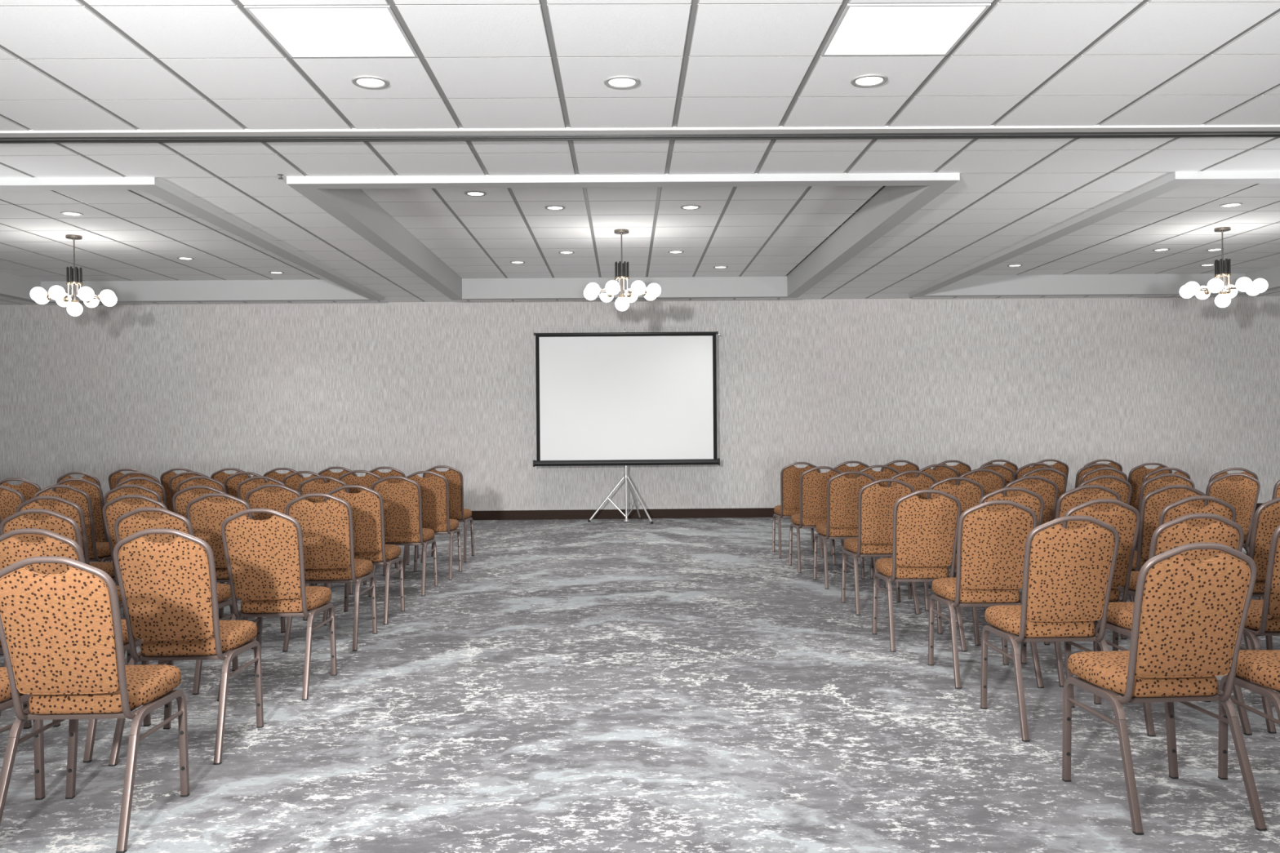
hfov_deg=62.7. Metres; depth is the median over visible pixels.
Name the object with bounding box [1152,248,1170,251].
recessed light
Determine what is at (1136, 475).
banquet chair
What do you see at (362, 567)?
seat cushion
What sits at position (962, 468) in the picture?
banquet chair
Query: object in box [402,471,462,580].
banquet chair
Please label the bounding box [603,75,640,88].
recessed light
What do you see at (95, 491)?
banquet chair
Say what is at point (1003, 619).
seat cushion
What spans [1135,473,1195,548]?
banquet chair
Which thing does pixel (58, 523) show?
banquet chair
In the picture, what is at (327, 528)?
banquet chair
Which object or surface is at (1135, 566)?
seat cushion
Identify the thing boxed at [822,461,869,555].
banquet chair
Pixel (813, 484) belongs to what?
banquet chair
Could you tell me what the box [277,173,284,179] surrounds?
sprinkler head
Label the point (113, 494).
banquet chair
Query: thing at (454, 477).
banquet chair
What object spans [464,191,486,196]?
recessed light
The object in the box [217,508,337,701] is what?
banquet chair
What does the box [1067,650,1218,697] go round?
seat cushion
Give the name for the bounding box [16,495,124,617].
banquet chair
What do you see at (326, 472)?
banquet chair
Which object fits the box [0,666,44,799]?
banquet chair
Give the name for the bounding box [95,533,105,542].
seat cushion
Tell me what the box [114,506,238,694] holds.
banquet chair
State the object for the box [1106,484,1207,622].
banquet chair
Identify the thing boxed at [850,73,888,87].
recessed light
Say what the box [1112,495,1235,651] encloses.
banquet chair
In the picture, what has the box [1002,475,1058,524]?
banquet chair
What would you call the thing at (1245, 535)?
seat cushion
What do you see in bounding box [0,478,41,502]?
banquet chair
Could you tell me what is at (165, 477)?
banquet chair
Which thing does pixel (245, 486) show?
banquet chair
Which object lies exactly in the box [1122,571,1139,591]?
seat cushion
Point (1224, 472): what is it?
banquet chair
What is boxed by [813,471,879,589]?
banquet chair
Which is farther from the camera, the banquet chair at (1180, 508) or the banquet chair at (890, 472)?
the banquet chair at (890, 472)
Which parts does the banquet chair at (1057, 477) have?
frame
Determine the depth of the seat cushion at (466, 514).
10.22 m
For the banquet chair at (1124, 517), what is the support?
on the floor
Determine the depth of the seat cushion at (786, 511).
10.34 m
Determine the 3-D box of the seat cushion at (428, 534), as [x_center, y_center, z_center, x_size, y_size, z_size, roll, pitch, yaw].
[-1.887,0.874,8.472,0.403,0.088,0.407,0,0,1]
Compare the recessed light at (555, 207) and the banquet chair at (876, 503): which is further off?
the recessed light at (555, 207)
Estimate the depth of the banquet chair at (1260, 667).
3.72 m
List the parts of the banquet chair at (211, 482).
backrest, frame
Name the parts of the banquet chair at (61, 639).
leg, rail, backrest, leg, frame, leg, rail, leg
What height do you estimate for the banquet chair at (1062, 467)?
0.938 m
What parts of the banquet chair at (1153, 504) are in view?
frame, backrest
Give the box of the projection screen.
[533,328,719,524]
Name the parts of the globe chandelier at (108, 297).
globe, globe, globe, globe, rod, globe, globe, globe, globe, globe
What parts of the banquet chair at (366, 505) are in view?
leg, leg, backrest, frame, leg, rail, leg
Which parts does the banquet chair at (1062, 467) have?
backrest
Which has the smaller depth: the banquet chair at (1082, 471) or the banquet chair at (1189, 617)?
the banquet chair at (1189, 617)
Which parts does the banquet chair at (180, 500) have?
frame, backrest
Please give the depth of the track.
6.09 m
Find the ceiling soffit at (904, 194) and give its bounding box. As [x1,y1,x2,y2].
[286,172,959,300]
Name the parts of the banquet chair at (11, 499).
frame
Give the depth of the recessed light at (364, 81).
5.16 m
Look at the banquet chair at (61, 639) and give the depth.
3.34 m
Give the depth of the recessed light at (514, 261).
12.36 m
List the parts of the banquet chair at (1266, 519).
leg, frame, backrest, leg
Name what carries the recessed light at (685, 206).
in the ceiling
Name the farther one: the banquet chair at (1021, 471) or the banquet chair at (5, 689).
the banquet chair at (1021, 471)
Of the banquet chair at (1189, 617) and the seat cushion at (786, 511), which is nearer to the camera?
the banquet chair at (1189, 617)
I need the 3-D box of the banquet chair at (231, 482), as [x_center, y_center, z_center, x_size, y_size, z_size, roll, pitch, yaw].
[-3.409,0.860,9.349,0.435,0.938,0.575,0,0,0]
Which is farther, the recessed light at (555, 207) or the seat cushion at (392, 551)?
the recessed light at (555, 207)
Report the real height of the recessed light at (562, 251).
0.012 m
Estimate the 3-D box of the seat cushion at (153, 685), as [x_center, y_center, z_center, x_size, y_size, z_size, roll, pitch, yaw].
[-1.845,0.893,3.614,0.403,0.088,0.407,0,0,-2]
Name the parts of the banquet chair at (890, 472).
backrest, frame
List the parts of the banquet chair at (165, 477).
frame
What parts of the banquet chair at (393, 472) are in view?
frame, backrest, leg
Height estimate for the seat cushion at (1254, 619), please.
0.088 m
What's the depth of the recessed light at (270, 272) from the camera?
13.00 m
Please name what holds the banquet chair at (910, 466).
on the floor
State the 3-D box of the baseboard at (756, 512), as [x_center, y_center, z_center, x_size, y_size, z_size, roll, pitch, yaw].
[-0.088,1.212,14.546,19.964,0.128,0.018,0,0,-1]
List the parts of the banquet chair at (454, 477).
leg, leg, backrest, frame, leg, rail, leg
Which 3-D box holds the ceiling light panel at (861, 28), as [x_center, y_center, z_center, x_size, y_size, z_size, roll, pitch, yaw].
[1.131,-1.729,4.558,0.585,0.030,0.585,0,0,-1]
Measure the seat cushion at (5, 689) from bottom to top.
0.088 m
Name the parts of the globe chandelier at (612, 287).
globe, globe, globe, globe, rod, globe, arm, globe, globe, globe, globe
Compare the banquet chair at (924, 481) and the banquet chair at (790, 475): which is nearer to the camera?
the banquet chair at (924, 481)
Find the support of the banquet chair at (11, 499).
on the floor
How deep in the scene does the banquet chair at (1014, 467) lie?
10.38 m
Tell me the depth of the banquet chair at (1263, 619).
4.51 m
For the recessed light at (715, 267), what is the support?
in the ceiling
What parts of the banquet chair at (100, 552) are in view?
backrest, rail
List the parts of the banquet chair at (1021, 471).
backrest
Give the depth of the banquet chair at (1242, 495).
7.55 m
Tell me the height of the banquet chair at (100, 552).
0.938 m
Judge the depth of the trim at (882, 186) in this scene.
11.24 m
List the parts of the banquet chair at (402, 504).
leg, backrest, frame, leg, rail, leg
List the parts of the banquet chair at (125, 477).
backrest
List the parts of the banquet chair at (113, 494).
backrest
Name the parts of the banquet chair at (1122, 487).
backrest, frame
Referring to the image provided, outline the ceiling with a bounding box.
[0,0,1279,304]
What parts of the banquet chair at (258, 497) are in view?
backrest, frame, leg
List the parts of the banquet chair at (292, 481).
frame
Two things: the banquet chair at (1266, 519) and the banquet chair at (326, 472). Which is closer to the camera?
the banquet chair at (1266, 519)
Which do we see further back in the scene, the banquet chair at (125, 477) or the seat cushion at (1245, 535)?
the banquet chair at (125, 477)
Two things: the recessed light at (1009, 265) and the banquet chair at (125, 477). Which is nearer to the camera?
the banquet chair at (125, 477)
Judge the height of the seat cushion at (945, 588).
0.088 m
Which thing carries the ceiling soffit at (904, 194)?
attached to the ceiling
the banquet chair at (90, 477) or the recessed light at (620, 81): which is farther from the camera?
the banquet chair at (90, 477)
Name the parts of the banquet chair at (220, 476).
backrest, frame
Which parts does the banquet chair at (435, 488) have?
leg, leg, frame, backrest, leg, rail, leg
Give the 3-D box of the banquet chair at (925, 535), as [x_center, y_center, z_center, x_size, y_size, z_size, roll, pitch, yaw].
[1.660,0.829,6.289,0.435,0.938,0.575,0,0,0]
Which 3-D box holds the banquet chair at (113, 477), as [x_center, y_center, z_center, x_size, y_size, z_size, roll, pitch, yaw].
[-4.884,0.868,10.277,0.435,0.938,0.575,0,0,0]
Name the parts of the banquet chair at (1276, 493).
frame, backrest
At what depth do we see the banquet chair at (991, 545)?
5.26 m
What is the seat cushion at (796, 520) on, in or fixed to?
on the banquet chair at (813, 484)
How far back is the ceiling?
6.27 m
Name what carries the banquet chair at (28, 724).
on the floor
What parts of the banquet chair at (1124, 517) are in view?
leg, leg, leg, backrest, frame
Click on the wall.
(1191, 385)
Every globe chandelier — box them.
[30,234,117,315]
[583,228,661,311]
[1179,226,1267,307]
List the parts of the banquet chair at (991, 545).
leg, rail, leg, frame, backrest, leg, leg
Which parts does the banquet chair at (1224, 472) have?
frame, backrest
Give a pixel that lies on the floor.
(637, 685)
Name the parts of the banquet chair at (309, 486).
backrest, frame, leg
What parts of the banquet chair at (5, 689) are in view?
rail, leg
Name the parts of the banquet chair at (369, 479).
backrest, frame, leg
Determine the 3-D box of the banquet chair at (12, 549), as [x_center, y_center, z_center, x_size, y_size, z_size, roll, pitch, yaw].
[-2.409,0.871,4.429,0.435,0.938,0.575,0,0,1]
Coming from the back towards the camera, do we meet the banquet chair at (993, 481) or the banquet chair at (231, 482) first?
the banquet chair at (231, 482)
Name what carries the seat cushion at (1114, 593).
on the banquet chair at (1124, 517)
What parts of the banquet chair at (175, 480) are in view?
backrest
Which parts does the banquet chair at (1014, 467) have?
backrest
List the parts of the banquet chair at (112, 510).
backrest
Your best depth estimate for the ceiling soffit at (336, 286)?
13.42 m
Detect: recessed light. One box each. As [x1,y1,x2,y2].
[60,211,83,216]
[177,257,194,259]
[268,271,284,273]
[351,75,389,88]
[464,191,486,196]
[510,260,524,263]
[545,204,565,210]
[558,250,574,253]
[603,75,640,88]
[667,250,684,253]
[680,204,701,209]
[713,266,728,268]
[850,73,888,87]
[1007,264,1022,266]
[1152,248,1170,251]
[1199,263,1214,266]
[1205,248,1223,251]
[1219,202,1242,207]
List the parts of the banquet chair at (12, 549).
backrest, frame, leg, rail, leg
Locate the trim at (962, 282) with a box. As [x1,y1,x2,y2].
[908,170,1279,297]
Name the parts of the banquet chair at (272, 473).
backrest, frame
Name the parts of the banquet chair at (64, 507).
backrest, frame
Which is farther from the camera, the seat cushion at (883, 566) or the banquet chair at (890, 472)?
the banquet chair at (890, 472)
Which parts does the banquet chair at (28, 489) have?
frame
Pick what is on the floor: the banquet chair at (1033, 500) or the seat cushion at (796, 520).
the banquet chair at (1033, 500)
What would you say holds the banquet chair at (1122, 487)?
on the floor
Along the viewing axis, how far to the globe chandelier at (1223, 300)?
10.50 m
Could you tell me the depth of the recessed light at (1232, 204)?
9.38 m
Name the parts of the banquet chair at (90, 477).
backrest, frame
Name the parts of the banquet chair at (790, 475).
leg, rail, leg, frame, backrest, leg, leg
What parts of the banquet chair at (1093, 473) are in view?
backrest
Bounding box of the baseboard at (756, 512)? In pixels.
[470,502,1263,519]
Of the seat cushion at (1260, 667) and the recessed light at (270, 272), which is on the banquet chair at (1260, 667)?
the seat cushion at (1260, 667)
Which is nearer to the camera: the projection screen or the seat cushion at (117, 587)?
the seat cushion at (117, 587)
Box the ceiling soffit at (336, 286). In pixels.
[0,176,384,302]
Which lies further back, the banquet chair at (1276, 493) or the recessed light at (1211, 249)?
the recessed light at (1211, 249)
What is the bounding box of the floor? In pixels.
[0,515,1279,852]
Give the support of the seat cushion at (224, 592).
on the banquet chair at (130, 523)
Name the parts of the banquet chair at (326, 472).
backrest, frame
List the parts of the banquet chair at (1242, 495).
backrest, frame, rail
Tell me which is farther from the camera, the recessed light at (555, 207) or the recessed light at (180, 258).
the recessed light at (180, 258)
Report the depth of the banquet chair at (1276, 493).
7.51 m
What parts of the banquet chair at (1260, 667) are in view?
leg, rail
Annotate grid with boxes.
[0,0,1279,303]
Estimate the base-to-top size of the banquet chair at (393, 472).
0.938 m
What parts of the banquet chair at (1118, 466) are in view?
backrest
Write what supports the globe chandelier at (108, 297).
hanging from the ceiling
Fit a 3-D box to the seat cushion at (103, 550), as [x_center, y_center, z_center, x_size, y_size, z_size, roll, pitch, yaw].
[-4.021,0.895,7.629,0.403,0.088,0.407,0,0,-1]
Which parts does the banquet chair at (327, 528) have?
leg, backrest, frame, leg, rail, leg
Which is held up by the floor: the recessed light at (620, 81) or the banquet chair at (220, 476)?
the banquet chair at (220, 476)
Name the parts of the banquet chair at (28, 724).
leg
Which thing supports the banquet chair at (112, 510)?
on the floor
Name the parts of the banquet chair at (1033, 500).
leg, frame, backrest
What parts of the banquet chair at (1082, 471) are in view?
backrest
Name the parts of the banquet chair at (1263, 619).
rail, leg, frame, backrest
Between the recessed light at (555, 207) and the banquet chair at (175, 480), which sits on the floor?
the banquet chair at (175, 480)
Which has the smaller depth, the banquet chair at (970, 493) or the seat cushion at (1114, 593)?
the seat cushion at (1114, 593)
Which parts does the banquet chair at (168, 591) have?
leg, rail, backrest, leg, frame, leg, rail, leg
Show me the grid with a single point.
(544, 4)
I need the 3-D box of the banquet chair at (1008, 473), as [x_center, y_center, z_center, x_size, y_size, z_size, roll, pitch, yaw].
[3.154,0.802,9.621,0.435,0.938,0.575,0,0,-1]
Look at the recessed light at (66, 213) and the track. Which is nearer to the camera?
the track
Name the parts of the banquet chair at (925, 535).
leg, rail, leg, frame, backrest, leg, leg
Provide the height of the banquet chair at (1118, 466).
0.938 m
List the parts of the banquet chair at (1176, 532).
leg, rail, leg, frame, backrest, leg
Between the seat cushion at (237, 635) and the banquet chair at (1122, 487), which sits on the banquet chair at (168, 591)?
the seat cushion at (237, 635)
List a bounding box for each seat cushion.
[0,666,22,702]
[28,664,181,714]
[88,542,111,559]
[89,562,114,577]
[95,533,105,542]
[115,585,122,602]
[120,619,137,644]
[140,620,257,656]
[215,567,228,578]
[216,583,231,603]
[240,586,331,613]
[304,559,373,580]
[354,544,400,562]
[384,528,434,542]
[422,519,458,532]
[448,508,471,519]
[773,505,799,515]
[791,513,826,525]
[815,522,857,537]
[844,537,892,554]
[875,557,949,578]
[932,577,1019,603]
[985,604,1095,637]
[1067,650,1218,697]
[1106,601,1134,630]
[1109,586,1119,600]
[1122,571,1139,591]
[1131,551,1147,571]
[1235,649,1279,691]
[1244,528,1252,541]
[1244,600,1279,631]
[1252,580,1265,593]
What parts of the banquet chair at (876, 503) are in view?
leg, rail, leg, frame, backrest, leg, leg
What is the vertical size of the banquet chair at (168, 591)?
0.938 m
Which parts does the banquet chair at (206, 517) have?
backrest, frame, leg, leg, leg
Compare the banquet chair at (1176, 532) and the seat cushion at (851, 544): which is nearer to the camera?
the banquet chair at (1176, 532)
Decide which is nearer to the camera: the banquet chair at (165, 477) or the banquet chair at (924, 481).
the banquet chair at (924, 481)
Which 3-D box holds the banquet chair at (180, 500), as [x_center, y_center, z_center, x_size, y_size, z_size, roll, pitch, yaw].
[-2.963,0.864,7.331,0.435,0.938,0.575,0,0,-1]
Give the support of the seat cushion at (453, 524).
on the banquet chair at (435, 488)
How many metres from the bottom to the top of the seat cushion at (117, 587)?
0.088 m
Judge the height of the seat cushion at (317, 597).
0.088 m
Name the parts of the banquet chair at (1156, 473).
backrest, frame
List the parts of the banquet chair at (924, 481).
leg, backrest, frame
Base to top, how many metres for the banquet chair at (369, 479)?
0.938 m
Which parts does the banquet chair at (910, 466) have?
frame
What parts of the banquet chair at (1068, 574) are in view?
leg, rail, leg, frame, leg, backrest, rail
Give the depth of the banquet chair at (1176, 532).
4.40 m
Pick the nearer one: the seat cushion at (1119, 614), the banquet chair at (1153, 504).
the seat cushion at (1119, 614)
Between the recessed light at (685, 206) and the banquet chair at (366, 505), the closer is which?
the banquet chair at (366, 505)
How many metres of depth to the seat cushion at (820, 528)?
8.45 m
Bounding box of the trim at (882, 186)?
[798,186,884,264]
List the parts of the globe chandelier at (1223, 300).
globe, globe, globe, globe, rod, globe, globe, arm, arm, globe, globe, globe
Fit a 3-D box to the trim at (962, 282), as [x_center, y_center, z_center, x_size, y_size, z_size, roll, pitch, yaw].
[5.917,-1.873,10.626,4.585,0.283,6.788,0,0,-1]
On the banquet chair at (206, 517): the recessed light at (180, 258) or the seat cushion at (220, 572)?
the seat cushion at (220, 572)
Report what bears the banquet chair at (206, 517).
on the floor
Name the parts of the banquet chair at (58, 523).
backrest, frame, leg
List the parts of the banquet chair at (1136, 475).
frame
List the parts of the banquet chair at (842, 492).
leg, rail, leg, seat, frame, backrest, leg, leg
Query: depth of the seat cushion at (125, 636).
4.52 m
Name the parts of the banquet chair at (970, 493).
leg, leg, backrest, frame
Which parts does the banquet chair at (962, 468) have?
backrest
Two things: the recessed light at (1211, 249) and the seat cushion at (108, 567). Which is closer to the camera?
the seat cushion at (108, 567)
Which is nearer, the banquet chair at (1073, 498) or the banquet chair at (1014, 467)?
the banquet chair at (1073, 498)
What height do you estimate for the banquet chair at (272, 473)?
0.938 m
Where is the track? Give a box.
[0,124,1279,143]
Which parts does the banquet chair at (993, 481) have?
backrest, frame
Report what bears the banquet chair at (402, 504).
on the floor
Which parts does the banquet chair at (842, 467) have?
leg, backrest, frame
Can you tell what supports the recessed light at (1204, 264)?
in the ceiling
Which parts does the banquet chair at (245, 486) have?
frame, backrest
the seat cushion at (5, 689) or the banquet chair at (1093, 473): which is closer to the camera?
the seat cushion at (5, 689)
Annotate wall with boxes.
[0,266,1279,511]
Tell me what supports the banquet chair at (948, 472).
on the floor
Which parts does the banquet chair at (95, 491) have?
backrest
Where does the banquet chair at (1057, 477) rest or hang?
on the floor
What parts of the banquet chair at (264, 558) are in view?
leg, rail, leg, backrest, frame, leg, rail, leg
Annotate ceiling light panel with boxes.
[244,4,417,57]
[821,3,991,55]
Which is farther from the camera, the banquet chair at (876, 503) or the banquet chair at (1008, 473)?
the banquet chair at (1008, 473)
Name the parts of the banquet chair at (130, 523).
backrest, frame, leg, rail, leg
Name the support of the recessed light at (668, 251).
in the ceiling
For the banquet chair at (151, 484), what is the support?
on the floor
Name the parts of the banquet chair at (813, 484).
leg, rail, leg, frame, backrest, leg, leg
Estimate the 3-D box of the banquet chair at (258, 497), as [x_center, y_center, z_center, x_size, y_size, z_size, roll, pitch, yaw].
[-2.498,0.860,7.419,0.435,0.938,0.575,0,0,0]
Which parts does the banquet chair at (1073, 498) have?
backrest, frame, leg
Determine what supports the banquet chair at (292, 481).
on the floor
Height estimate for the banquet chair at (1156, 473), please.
0.938 m
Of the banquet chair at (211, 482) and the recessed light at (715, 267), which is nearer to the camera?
the banquet chair at (211, 482)
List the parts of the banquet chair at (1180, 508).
leg, rail, backrest, frame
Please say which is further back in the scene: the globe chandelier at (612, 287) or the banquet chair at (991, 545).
the globe chandelier at (612, 287)
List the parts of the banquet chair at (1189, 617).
leg, rail, leg, leg, frame, backrest, rail, leg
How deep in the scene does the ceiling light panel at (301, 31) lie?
4.49 m
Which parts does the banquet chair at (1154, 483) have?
backrest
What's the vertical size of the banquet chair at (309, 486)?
0.938 m
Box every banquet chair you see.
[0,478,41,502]
[0,484,25,520]
[0,508,131,666]
[0,528,151,762]
[0,555,189,852]
[0,640,31,728]
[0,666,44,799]
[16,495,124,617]
[34,484,111,562]
[52,478,111,562]
[56,471,106,562]
[102,494,168,586]
[103,484,161,504]
[108,468,145,489]
[108,528,263,766]
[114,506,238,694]
[115,471,159,485]
[115,476,167,507]
[160,467,197,511]
[168,471,208,510]
[172,485,237,602]
[177,475,230,585]
[186,493,285,648]
[210,467,251,484]
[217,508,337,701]
[224,471,268,497]
[237,475,310,584]
[243,484,327,620]
[263,467,303,482]
[282,471,327,492]
[282,493,377,651]
[298,475,366,594]
[317,466,357,482]
[322,484,404,625]
[338,470,398,576]
[364,466,418,564]
[368,475,437,596]
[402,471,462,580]
[420,465,474,563]
[772,462,823,558]
[788,466,848,573]
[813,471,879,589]
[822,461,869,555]
[841,478,919,615]
[844,465,899,562]
[870,470,936,588]
[871,489,967,652]
[880,460,919,477]
[907,476,987,610]
[915,464,959,484]
[928,500,1044,688]
[932,460,971,476]
[949,487,1049,645]
[955,468,1004,577]
[973,463,1014,487]
[979,459,1017,474]
[980,515,1119,742]
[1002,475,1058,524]
[1014,462,1055,479]
[1020,498,1140,686]
[1021,467,1067,519]
[1031,458,1068,479]
[1055,484,1126,639]
[1062,542,1266,835]
[1075,462,1118,488]
[1078,475,1133,601]
[1080,467,1128,484]
[1083,458,1122,471]
[1093,513,1252,736]
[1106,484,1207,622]
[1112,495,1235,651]
[1128,462,1172,510]
[1135,467,1191,551]
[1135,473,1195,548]
[1204,524,1279,733]
[1205,472,1262,599]
[1208,467,1257,547]
[1217,649,1279,779]
[1243,480,1279,555]
[1243,497,1279,649]
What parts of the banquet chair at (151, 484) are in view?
backrest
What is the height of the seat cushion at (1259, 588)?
0.088 m
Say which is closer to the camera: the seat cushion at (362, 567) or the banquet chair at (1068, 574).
the banquet chair at (1068, 574)

